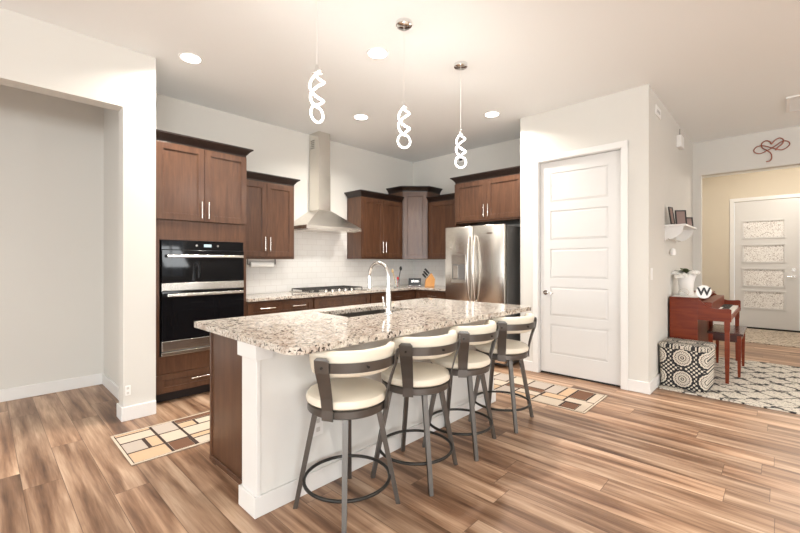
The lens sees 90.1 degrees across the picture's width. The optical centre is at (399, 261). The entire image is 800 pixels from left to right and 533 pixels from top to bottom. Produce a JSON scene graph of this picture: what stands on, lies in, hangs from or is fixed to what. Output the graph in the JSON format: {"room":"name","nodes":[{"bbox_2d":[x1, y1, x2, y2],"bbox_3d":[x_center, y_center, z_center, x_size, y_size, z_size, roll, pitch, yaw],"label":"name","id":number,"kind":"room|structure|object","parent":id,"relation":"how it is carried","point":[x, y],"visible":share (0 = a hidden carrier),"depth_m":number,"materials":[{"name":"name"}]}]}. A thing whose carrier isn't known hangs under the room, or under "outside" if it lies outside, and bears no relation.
{"room":"kitchen","nodes":[
{"label":"kitchen","id":0,"kind":"room"},
{"bbox_2d":[0,84,103,389],"bbox_3d":[-5.722,-0.225,1.677,0.120,3.050,7.535,0,0,44],"label":"wall","id":1,"kind":"structure","parent":0,"point":[52,148],"depth_m":3.95,"materials":[{"name":"white paint"}]},
{"bbox_2d":[0,373,118,401],"bbox_3d":[-5.286,1.242,1.171,1.210,0.115,7.405,0,0,44],"label":"baseboard","id":2,"kind":"structure","parent":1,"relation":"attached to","point":[9,394],"depth_m":3.95,"materials":[{"name":"white wood"}]},
{"bbox_2d":[0,7,155,407],"bbox_3d":[-4.748,-0.225,0.749,0.150,3.050,7.535,0,0,44],"label":"wall","id":3,"kind":"structure","parent":0,"point":[38,56],"depth_m":3.27,"materials":[{"name":"white paint"}]},
{"bbox_2d":[125,385,130,395],"bbox_3d":[-2.234,1.055,3.275,0.006,0.080,0.038,0,0,44],"label":"wall outlet","id":4,"kind":"object","parent":3,"relation":"attached to","point":[127,388],"visible":1,"depth_m":3.28,"materials":[{"name":"white plastic"}]},
{"bbox_2d":[117,400,155,421],"bbox_3d":[-2.235,1.242,3.385,0.175,0.115,0.250,0,0,44],"label":"baseboard","id":5,"kind":"structure","parent":3,"relation":"attached to","point":[136,411],"depth_m":3.31,"materials":[{"name":"white wood"}]},
{"bbox_2d":[104,108,118,385],"bbox_3d":[-2.687,-0.225,3.899,1.210,3.050,0.130,0,0,44],"label":"wall","id":6,"kind":"structure","parent":0,"point":[111,117],"depth_m":3.98,"materials":[{"name":"white paint"}]},
{"bbox_2d":[156,94,412,291],"bbox_3d":[-1.231,-0.225,5.595,0.120,3.050,4.335,0,0,44],"label":"wall","id":7,"kind":"structure","parent":0,"point":[278,151],"depth_m":5.26,"materials":[{"name":"white paint"}]},
{"bbox_2d":[246,171,299,258],"bbox_3d":[-1.646,-0.527,4.786,0.378,0.985,0.798,0,0,44],"label":"upper cabinet","id":8,"kind":"object","parent":7,"relation":"attached to","point":[270,198],"visible":0.77,"depth_m":4.68,"materials":[{"name":"brown wood"}]},
{"bbox_2d":[294,131,361,233],"bbox_3d":[-1.014,-1.079,5.367,0.492,1.340,0.885,0,0,44],"label":"range hood","id":9,"kind":"object","parent":7,"relation":"attached to","point":[319,218],"visible":0.93,"depth_m":5.36,"materials":[{"name":"silver metal"}]},
{"bbox_2d":[246,231,444,293],"bbox_3d":[-0.414,-0.056,5.358,1.390,0.888,3.310,0,0,44],"label":"backsplash","id":10,"kind":"structure","parent":7,"relation":"attached to","point":[320,259],"depth_m":5.69,"materials":[{"name":"white tile"}]},
{"bbox_2d":[344,189,403,258],"bbox_3d":[-0.379,-0.537,6.117,0.378,0.985,0.907,0,0,44],"label":"upper cabinet","id":11,"kind":"object","parent":7,"relation":"attached to","point":[378,215],"visible":1,"depth_m":5.93,"materials":[{"name":"brown wood"}]},
{"bbox_2d":[386,186,442,258],"bbox_3d":[0.236,-0.625,6.559,0.658,1.160,0.658,0,0,44],"label":"upper cabinet","id":12,"kind":"object","parent":7,"relation":"attached to","point":[415,202],"visible":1,"depth_m":6.36,"materials":[{"name":"brown wood"}]},
{"bbox_2d":[0,0,799,177],"bbox_3d":[2.212,-1.800,0.655,13.100,0.100,17.400,0,0,44],"label":"ceiling","id":13,"kind":"structure","parent":0,"point":[722,69],"depth_m":3.38,"materials":[{"name":"white paint"}]},
{"bbox_2d":[178,52,202,63],"bbox_3d":[-1.795,-1.745,3.422,0.184,0.008,0.184,0,0,44],"label":"recessed light","id":14,"kind":"object","parent":13,"relation":"in","point":[190,58],"visible":1,"depth_m":3.42,"materials":[{"name":"white plastic"}]},
{"bbox_2d":[181,54,200,62],"bbox_3d":[-1.795,-1.746,3.422,0.152,0.007,0.152,0,0,44],"label":"diffuser","id":15,"kind":"object","parent":14,"relation":"attached to","point":[189,58],"depth_m":3.42,"materials":[{"name":"white plastic"}]},
{"bbox_2d":[309,64,324,123],"bbox_3d":[-0.495,-1.289,2.380,0.120,0.923,0.120,0,0,3],"label":"pendant light","id":16,"kind":"object","parent":13,"relation":"hanging from","point":[316,72],"visible":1,"depth_m":2.37,"materials":[{"name":"silver metal"}]},
{"bbox_2d":[353,114,368,119],"bbox_3d":[-0.471,-1.745,4.812,0.184,0.008,0.184,0,0,44],"label":"recessed light","id":17,"kind":"object","parent":13,"relation":"in","point":[358,116],"visible":1,"depth_m":4.81,"materials":[{"name":"white plastic"}]},
{"bbox_2d":[355,115,366,119],"bbox_3d":[-0.471,-1.746,4.812,0.152,0.007,0.152,0,0,44],"label":"diffuser","id":18,"kind":"object","parent":17,"relation":"attached to","point":[358,117],"depth_m":4.81,"materials":[{"name":"white plastic"}]},
{"bbox_2d":[367,47,388,58],"bbox_3d":[-0.188,-1.745,3.341,0.184,0.008,0.184,0,0,44],"label":"recessed light","id":19,"kind":"object","parent":13,"relation":"in","point":[376,52],"visible":1,"depth_m":3.33,"materials":[{"name":"white"}]},
{"bbox_2d":[369,49,386,57],"bbox_3d":[-0.188,-1.746,3.341,0.152,0.007,0.152,0,0,44],"label":"diffuser","id":20,"kind":"object","parent":19,"relation":"attached to","point":[373,53],"depth_m":3.34,"materials":[{"name":"white plastic"}]},
{"bbox_2d":[396,18,411,148],"bbox_3d":[0.029,-1.289,2.916,0.120,0.923,0.120,0,0,41],"label":"pendant light","id":21,"kind":"object","parent":13,"relation":"hanging from","point":[403,24],"visible":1,"depth_m":2.90,"materials":[{"name":"silver metal"}]},
{"bbox_2d":[454,61,467,167],"bbox_3d":[0.537,-1.289,3.529,0.120,0.923,0.120,0,0,-35],"label":"pendant light","id":22,"kind":"object","parent":13,"relation":"hanging from","point":[459,65],"visible":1,"depth_m":3.52,"materials":[{"name":"silver metal"}]},
{"bbox_2d":[484,111,499,117],"bbox_3d":[1.087,-1.745,4.723,0.184,0.008,0.184,0,0,44],"label":"recessed light","id":23,"kind":"object","parent":13,"relation":"in","point":[491,114],"visible":1,"depth_m":4.71,"materials":[{"name":"white plastic"}]},
{"bbox_2d":[485,112,497,116],"bbox_3d":[1.087,-1.746,4.723,0.152,0.007,0.152,0,0,44],"label":"diffuser","id":24,"kind":"object","parent":23,"relation":"attached to","point":[489,114],"depth_m":4.71,"materials":[{"name":"white plastic"}]},
{"bbox_2d":[786,95,799,112],"bbox_3d":[4.512,-1.742,4.244,0.580,0.014,0.570,0,0,44],"label":"ceiling vent","id":25,"kind":"object","parent":13,"relation":"in","point":[793,102],"visible":1,"depth_m":4.39,"materials":[{"name":"white plastic"}]},
{"bbox_2d":[0,328,799,532],"bbox_3d":[2.212,1.350,0.655,13.100,0.100,17.400,0,0,44],"label":"floor","id":26,"kind":"structure","parent":0,"point":[661,461],"depth_m":2.45,"materials":[{"name":"brown wood"}]},
{"bbox_2d":[110,411,209,465],"bbox_3d":[-1.394,1.296,3.303,0.605,0.008,1.540,0,0,44],"label":"kitchen rug","id":27,"kind":"object","parent":26,"relation":"on","point":[142,445],"visible":0.38,"depth_m":2.92,"materials":[{"name":"beige fabric"}]},
{"bbox_2d":[156,129,253,402],"bbox_3d":[-2.110,0.058,4.102,0.665,2.485,0.940,0,0,44],"label":"tall cabinet","id":28,"kind":"object","parent":26,"relation":"on","point":[201,184],"visible":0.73,"depth_m":3.83,"materials":[{"name":"brown wood"}]},
{"bbox_2d":[159,240,243,356],"bbox_3d":[-2.088,0.331,4.077,0.632,1.070,0.765,0,0,44],"label":"wall oven","id":29,"kind":"object","parent":28,"relation":"in","point":[199,280],"visible":0.85,"depth_m":3.82,"materials":[{"name":"grey glass"}]},
{"bbox_2d":[246,297,312,315],"bbox_3d":[-1.536,0.861,4.702,0.652,0.879,0.828,0,0,44],"label":"base cabinet","id":30,"kind":"object","parent":26,"relation":"on","point":[298,304],"visible":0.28,"depth_m":4.47,"materials":[{"name":"brown wood"}]},
{"bbox_2d":[246,284,444,301],"bbox_3d":[-0.437,0.404,5.370,1.325,0.032,3.310,0,0,44],"label":"countertop","id":31,"kind":"structure","parent":30,"relation":"on","point":[255,297],"depth_m":4.96,"materials":[{"name":"stone"}]},
{"bbox_2d":[289,285,366,293],"bbox_3d":[-0.947,0.364,5.342,0.520,0.048,0.890,0,0,44],"label":"gas cooktop","id":32,"kind":"object","parent":31,"relation":"in","point":[326,289],"visible":1,"depth_m":5.19,"materials":[{"name":"silver metal"}]},
{"bbox_2d":[394,279,399,287],"bbox_3d":[-0.049,0.323,6.068,0.090,0.130,0.090,0,0,44],"label":"jar","id":33,"kind":"object","parent":31,"relation":"on","point":[396,281],"visible":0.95,"depth_m":6.03,"materials":[{"name":"white ceramic"}]},
{"bbox_2d":[408,278,420,286],"bbox_3d":[0.235,0.322,6.329,0.200,0.132,0.060,0,0,-1],"label":"sign","id":34,"kind":"object","parent":31,"relation":"on","point":[411,281],"visible":1,"depth_m":6.31,"materials":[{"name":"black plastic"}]},
{"bbox_2d":[424,273,434,286],"bbox_3d":[0.467,0.281,6.285,0.160,0.213,0.090,0,0,-1],"label":"knife block","id":35,"kind":"object","parent":31,"relation":"on","point":[430,280],"visible":1,"depth_m":6.24,"materials":[{"name":"orange wood"}]},
{"bbox_2d":[313,293,369,308],"bbox_3d":[-0.932,0.861,5.336,0.652,0.879,0.918,0,0,44],"label":"base cabinet","id":36,"kind":"object","parent":26,"relation":"on","point":[364,298],"visible":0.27,"depth_m":5.10,"materials":[{"name":"brown wood"}]},
{"bbox_2d":[293,342,399,532],"bbox_3d":[-0.282,0.862,2.108,0.501,0.875,0.506,0,0,41],"label":"bar stool","id":37,"kind":"object","parent":26,"relation":"on","point":[346,397],"visible":0.98,"depth_m":1.96,"materials":[{"name":"grey metal"}]},
{"bbox_2d":[306,377,385,410],"bbox_3d":[-0.282,0.692,2.133,0.431,0.064,0.431,0,0,-29],"label":"seat cushion","id":38,"kind":"object","parent":37,"relation":"on","point":[352,393],"depth_m":2.01,"materials":[{"name":"beige leather"}]},
{"bbox_2d":[309,342,394,377],"bbox_3d":[-0.203,0.489,1.992,0.466,0.128,0.192,0,0,-29],"label":"backrest cushion","id":39,"kind":"object","parent":37,"relation":"on","point":[356,363],"depth_m":1.89,"materials":[{"name":"beige leather"}]},
{"bbox_2d":[210,319,495,518],"bbox_3d":[-0.227,0.860,3.161,0.864,0.880,2.365,0,0,44],"label":"kitchen island","id":40,"kind":"object","parent":26,"relation":"on","point":[260,418],"visible":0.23,"depth_m":2.28,"materials":[{"name":"white paint"}]},
{"bbox_2d":[313,417,322,436],"bbox_3d":[-0.474,0.940,2.304,0.006,0.120,0.072,0,0,44],"label":"outlet","id":41,"kind":"object","parent":40,"relation":"attached to","point":[318,431],"depth_m":2.31,"materials":[{"name":"white plastic"}]},
{"bbox_2d":[194,298,530,354],"bbox_3d":[-0.088,0.402,3.025,1.190,0.035,2.370,0,0,44],"label":"island countertop","id":42,"kind":"structure","parent":40,"relation":"on","point":[303,332],"depth_m":2.54,"materials":[{"name":"stone"}]},
{"bbox_2d":[338,309,393,316],"bbox_3d":[-0.257,0.520,3.159,0.420,0.200,0.710,0,0,44],"label":"sink","id":43,"kind":"object","parent":42,"relation":"in","point":[354,314],"visible":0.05,"depth_m":3.39,"materials":[{"name":"grey metal"}]},
{"bbox_2d":[368,261,392,313],"bbox_3d":[-0.163,0.189,3.018,0.256,0.392,0.093,0,0,44],"label":"kitchen faucet","id":44,"kind":"object","parent":42,"relation":"on","point":[388,306],"visible":1,"depth_m":2.95,"materials":[{"name":"silver metal"}]},
{"bbox_2d":[369,290,413,303],"bbox_3d":[-0.298,0.861,6.002,0.652,0.879,0.918,0,0,44],"label":"base cabinet","id":45,"kind":"object","parent":26,"relation":"on","point":[376,297],"visible":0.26,"depth_m":5.81,"materials":[{"name":"brown wood"}]},
{"bbox_2d":[370,330,460,495],"bbox_3d":[0.103,0.862,2.458,0.508,0.875,0.513,0,0,29],"label":"bar stool","id":46,"kind":"object","parent":26,"relation":"on","point":[410,378],"visible":0.98,"depth_m":2.30,"materials":[{"name":"grey metal"}]},
{"bbox_2d":[381,362,449,387],"bbox_3d":[0.096,0.692,2.486,0.431,0.064,0.431,0,0,-34],"label":"seat cushion","id":47,"kind":"object","parent":46,"relation":"on","point":[425,375],"depth_m":2.35,"materials":[{"name":"beige leather"}]},
{"bbox_2d":[391,330,456,359],"bbox_3d":[0.187,0.489,2.353,0.466,0.128,0.192,0,0,-34],"label":"backrest cushion","id":48,"kind":"object","parent":46,"relation":"on","point":[410,348],"depth_m":2.25,"materials":[{"name":"beige leather"}]},
{"bbox_2d":[416,289,444,298],"bbox_3d":[0.696,0.861,6.125,0.727,0.879,0.652,0,0,44],"label":"base cabinet","id":49,"kind":"object","parent":26,"relation":"on","point":[419,293],"visible":0.21,"depth_m":5.97,"materials":[{"name":"brown wood"}]},
{"bbox_2d":[422,320,499,461],"bbox_3d":[0.438,0.862,2.854,0.501,0.875,0.500,0,0,31],"label":"bar stool","id":50,"kind":"object","parent":26,"relation":"on","point":[468,363],"visible":0.91,"depth_m":2.69,"materials":[{"name":"grey metal"}]},
{"bbox_2d":[430,350,490,369],"bbox_3d":[0.432,0.692,2.875,0.431,0.064,0.431,0,0,-44],"label":"seat cushion","id":51,"kind":"object","parent":50,"relation":"on","point":[476,360],"depth_m":2.72,"materials":[{"name":"beige leather"}]},
{"bbox_2d":[448,320,496,344],"bbox_3d":[0.545,0.489,2.760,0.466,0.128,0.192,0,0,-44],"label":"backrest cushion","id":52,"kind":"object","parent":50,"relation":"on","point":[486,333],"depth_m":2.64,"materials":[{"name":"beige leather"}]},
{"bbox_2d":[445,224,519,365],"bbox_3d":[1.205,0.407,5.420,0.890,1.745,0.928,0,0,44],"label":"refrigerator","id":53,"kind":"object","parent":26,"relation":"on","point":[482,262],"visible":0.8,"depth_m":5.06,"materials":[{"name":"grey metal"}]},
{"bbox_2d":[468,313,536,433],"bbox_3d":[0.841,0.862,3.278,0.501,0.875,0.506,0,0,36],"label":"bar stool","id":54,"kind":"object","parent":26,"relation":"on","point":[505,349],"visible":0.88,"depth_m":3.11,"materials":[{"name":"grey metal"}]},
{"bbox_2d":[475,339,528,354],"bbox_3d":[0.839,0.692,3.302,0.431,0.064,0.431,0,0,-34],"label":"seat cushion","id":55,"kind":"object","parent":54,"relation":"on","point":[512,347],"depth_m":3.15,"materials":[{"name":"beige leather"}]},
{"bbox_2d":[489,313,533,333],"bbox_3d":[0.930,0.489,3.170,0.466,0.128,0.192,0,0,-34],"label":"backrest cushion","id":56,"kind":"object","parent":54,"relation":"on","point":[508,325],"depth_m":3.06,"materials":[{"name":"beige leather"}]},
{"bbox_2d":[494,371,606,413],"bbox_3d":[1.246,1.296,4.158,1.510,0.008,0.620,0,0,44],"label":"kitchen rug","id":57,"kind":"object","parent":26,"relation":"on","point":[581,401],"visible":0.69,"depth_m":3.92,"materials":[{"name":"beige fabric"}]},
{"bbox_2d":[657,356,799,414],"bbox_3d":[4.293,1.294,4.011,2.515,0.012,2.130,0,0,44],"label":"area rug","id":58,"kind":"object","parent":26,"relation":"on","point":[771,386],"visible":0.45,"depth_m":4.13,"materials":[{"name":"beige carpet"}]},
{"bbox_2d":[658,338,715,392],"bbox_3d":[3.000,1.064,4.172,0.436,0.448,0.436,0,0,-43],"label":"pouf ottoman","id":59,"kind":"object","parent":58,"relation":"on","point":[686,364],"visible":1,"depth_m":4.03,"materials":[{"name":"fabric"}]},
{"bbox_2d":[658,338,715,352],"bbox_3d":[3.000,0.863,4.172,0.436,0.045,0.436,0,0,-43],"label":"cushion","id":60,"kind":"object","parent":59,"relation":"on","point":[670,344],"depth_m":4.07,"materials":[{"name":"fabric"}]},
{"bbox_2d":[669,290,740,383],"bbox_3d":[3.762,0.841,4.882,0.545,0.892,1.424,0,0,44],"label":"upright piano","id":61,"kind":"object","parent":58,"relation":"on","point":[691,318],"visible":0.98,"depth_m":4.46,"materials":[{"name":"red wood"}]},
{"bbox_2d":[674,294,697,297],"bbox_3d":[3.494,0.393,4.800,0.240,0.004,0.830,0,0,44],"label":"table runner","id":62,"kind":"object","parent":61,"relation":"on","point":[677,295],"visible":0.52,"depth_m":4.54,"materials":[{"name":"white fabric"}]},
{"bbox_2d":[672,268,699,295],"bbox_3d":[3.351,0.231,4.694,0.285,0.319,0.293,0,0,44],"label":"flower vase","id":63,"kind":"object","parent":62,"relation":"on","point":[685,281],"visible":0.97,"depth_m":4.63,"materials":[{"name":"white ceramic"}]},
{"bbox_2d":[696,285,711,297],"bbox_3d":[3.315,0.325,4.369,0.144,0.144,0.063,0,0,17],"label":"plaque","id":64,"kind":"object","parent":61,"relation":"on","point":[703,291],"visible":1,"depth_m":4.34,"materials":[{"name":"white ceramic"}]},
{"bbox_2d":[707,324,746,377],"bbox_3d":[3.926,1.044,4.782,0.320,0.488,0.730,0,0,44],"label":"piano bench","id":65,"kind":"object","parent":58,"relation":"on","point":[716,332],"visible":0.94,"depth_m":4.60,"materials":[{"name":"brown wood"}]},
{"bbox_2d":[745,328,799,347],"bbox_3d":[6.631,1.295,6.687,1.820,0.010,1.730,0,0,44],"label":"runner rug","id":66,"kind":"object","parent":26,"relation":"on","point":[780,338],"visible":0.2,"depth_m":6.82,"materials":[{"name":"beige carpet"}]},
{"bbox_2d":[413,138,519,226],"bbox_3d":[1.178,-0.225,6.211,2.520,3.050,0.120,0,0,44],"label":"wall","id":67,"kind":"structure","parent":0,"point":[437,172],"depth_m":6.27,"materials":[{"name":"white paint"}]},
{"bbox_2d":[426,193,454,258],"bbox_3d":[0.798,-0.537,6.218,0.700,0.985,0.376,0,0,44],"label":"upper cabinet","id":68,"kind":"object","parent":67,"relation":"attached to","point":[441,208],"visible":0.47,"depth_m":6.20,"materials":[{"name":"brown wood"}]},
{"bbox_2d":[455,156,463,163],"bbox_3d":[0.949,-1.615,6.325,0.150,0.090,0.030,0,0,44],"label":"wall sensor","id":69,"kind":"object","parent":67,"relation":"attached to","point":[459,160],"visible":0.86,"depth_m":6.31,"materials":[{"name":"white plastic"}]},
{"bbox_2d":[450,166,519,226],"bbox_3d":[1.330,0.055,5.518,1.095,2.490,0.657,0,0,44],"label":"upper cabinet","id":70,"kind":"object","parent":67,"relation":"attached to","point":[492,197],"visible":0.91,"depth_m":5.29,"materials":[{"name":"brown wood"}]},
{"bbox_2d":[520,84,651,382],"bbox_3d":[1.998,-0.225,4.436,1.355,3.050,0.120,0,0,44],"label":"wall","id":71,"kind":"structure","parent":0,"point":[627,114],"depth_m":4.07,"materials":[{"name":"white paint"}]},
{"bbox_2d":[533,140,627,389],"bbox_3d":[1.986,0.033,4.434,1.010,2.535,0.140,0,0,44],"label":"trim","id":72,"kind":"structure","parent":71,"relation":"attached to","point":[622,145],"depth_m":4.21,"materials":[{"name":"white wood"}]},
{"bbox_2d":[541,150,620,385],"bbox_3d":[1.965,0.059,4.412,0.860,2.438,0.100,0,0,44],"label":"door","id":73,"kind":"structure","parent":71,"relation":"in","point":[581,196],"depth_m":4.40,"materials":[{"name":"white paint"}]},
{"bbox_2d":[541,370,620,386],"bbox_3d":[2.003,1.294,4.452,0.860,0.012,0.070,0,0,44],"label":"trim","id":74,"kind":"structure","parent":71,"relation":"attached to","point":[542,370],"depth_m":4.41,"materials":[{"name":"black"}]},
{"bbox_2d":[652,89,692,378],"bbox_3d":[3.383,-0.225,4.995,0.120,3.050,2.600,0,0,44],"label":"wall","id":75,"kind":"structure","parent":0,"point":[672,167],"depth_m":4.54,"materials":[{"name":"white paint"}]},
{"bbox_2d":[523,321,723,394],"bbox_3d":[4.042,1.242,6.463,1.520,0.115,5.905,0,0,44],"label":"baseboard","id":76,"kind":"structure","parent":75,"relation":"attached to","point":[633,385],"depth_m":4.01,"materials":[{"name":"white"}]},
{"bbox_2d":[655,104,660,119],"bbox_3d":[2.720,-1.580,4.203,0.011,0.100,0.240,0,0,44],"label":"air vent","id":77,"kind":"object","parent":75,"relation":"in","point":[657,109],"visible":1,"depth_m":4.19,"materials":[{"name":"white plastic"}]},
{"bbox_2d":[670,248,675,255],"bbox_3d":[3.175,-0.115,4.641,0.064,0.090,0.064,0,0,44],"label":"door chime","id":78,"kind":"object","parent":75,"relation":"attached to","point":[672,251],"visible":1,"depth_m":4.62,"materials":[{"name":"white plastic"}]},
{"bbox_2d":[664,224,696,242],"bbox_3d":[3.278,-0.323,4.653,0.200,0.185,0.780,0,0,44],"label":"wall shelf","id":79,"kind":"object","parent":75,"relation":"attached to","point":[681,232],"visible":1,"depth_m":4.45,"materials":[{"name":"white wood"}]},
{"bbox_2d":[668,207,674,223],"bbox_3d":[3.025,-0.514,4.443,0.090,0.199,0.039,0,0,-31],"label":"photo frame","id":80,"kind":"object","parent":79,"relation":"on","point":[670,209],"visible":0.85,"depth_m":4.44,"materials":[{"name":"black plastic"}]},
{"bbox_2d":[670,208,673,222],"bbox_3d":[3.025,-0.514,4.444,0.064,0.174,0.004,0,-8,-31],"label":"photo","id":81,"kind":"object","parent":80,"relation":"attached to","point":[671,212],"depth_m":4.45},
{"bbox_2d":[674,210,686,223],"bbox_3d":[3.159,-0.500,4.488,0.120,0.170,0.035,0,0,4],"label":"photo frame","id":82,"kind":"object","parent":79,"relation":"on","point":[680,215],"visible":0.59,"depth_m":4.49,"materials":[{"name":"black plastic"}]},
{"bbox_2d":[687,217,693,226],"bbox_3d":[3.421,-0.475,4.760,0.140,0.120,0.028,0,0,4],"label":"photo frame","id":83,"kind":"object","parent":79,"relation":"on","point":[689,219],"visible":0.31,"depth_m":4.76,"materials":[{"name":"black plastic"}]},
{"bbox_2d":[687,218,691,225],"bbox_3d":[3.421,-0.475,4.761,0.114,0.094,0.004,0,-8,4],"label":"photo","id":84,"kind":"object","parent":83,"relation":"attached to","point":[689,221],"depth_m":4.76},
{"bbox_2d":[677,129,683,149],"bbox_3d":[3.534,-1.552,5.030,0.050,0.235,0.200,0,0,44],"label":"sensor","id":85,"kind":"object","parent":75,"relation":"attached to","point":[680,139],"visible":1,"depth_m":4.97,"materials":[{"name":"white plastic"}]},
{"bbox_2d":[693,126,799,289],"bbox_3d":[7.214,-0.225,3.224,9.000,3.050,0.120,0,0,44],"label":"wall","id":86,"kind":"structure","parent":0,"point":[735,154],"depth_m":5.59,"materials":[{"name":"white paint"}]},
{"bbox_2d":[753,137,789,161],"bbox_3d":[4.930,-1.485,5.296,0.361,0.303,0.013,0,0,44],"label":"wall art","id":87,"kind":"object","parent":86,"relation":"attached to","point":[761,145],"visible":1,"depth_m":5.29,"materials":[{"name":"red metal"}]},
{"bbox_2d":[702,167,799,299],"bbox_3d":[7.481,-0.225,7.348,3.700,3.050,0.120,0,0,44],"label":"wall","id":88,"kind":"structure","parent":0,"point":[717,192],"depth_m":8.11,"materials":[{"name":"beige paint"}]},
{"bbox_2d":[730,193,799,324],"bbox_3d":[7.035,0.017,7.676,1.072,2.567,0.020,0,0,44],"label":"trim","id":89,"kind":"structure","parent":88,"relation":"attached to","point":[732,201],"depth_m":8.00,"materials":[{"name":"white wood"}]},
{"bbox_2d":[733,325,799,332],"bbox_3d":[7.066,1.286,7.708,0.962,0.028,0.130,0,0,44],"label":"trim","id":90,"kind":"structure","parent":88,"relation":"attached to","point":[733,325],"depth_m":7.59,"materials":[{"name":"black"}]},
{"bbox_2d":[735,197,799,330],"bbox_3d":[7.028,0.040,7.668,0.922,2.460,0.110,0,0,44],"label":"door","id":91,"kind":"structure","parent":88,"relation":"in","point":[767,232],"depth_m":7.65,"materials":[{"name":"white paint"}]},
{"bbox_3d":[-1.647,-0.002,4.752,0.016,0.065,0.358,0,0,44],"label":"paper towel holder","id":92,"kind":"object","parent":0,"visible":0},
{"bbox_2d":[249,261,273,266],"bbox_3d":[-1.647,0.025,4.752,0.070,0.070,0.290,0,0,44],"label":"paper towel roll","id":93,"kind":"object","parent":92,"relation":"hanging from","point":[252,263],"visible":1,"depth_m":4.72,"materials":[{"name":"white paper"}]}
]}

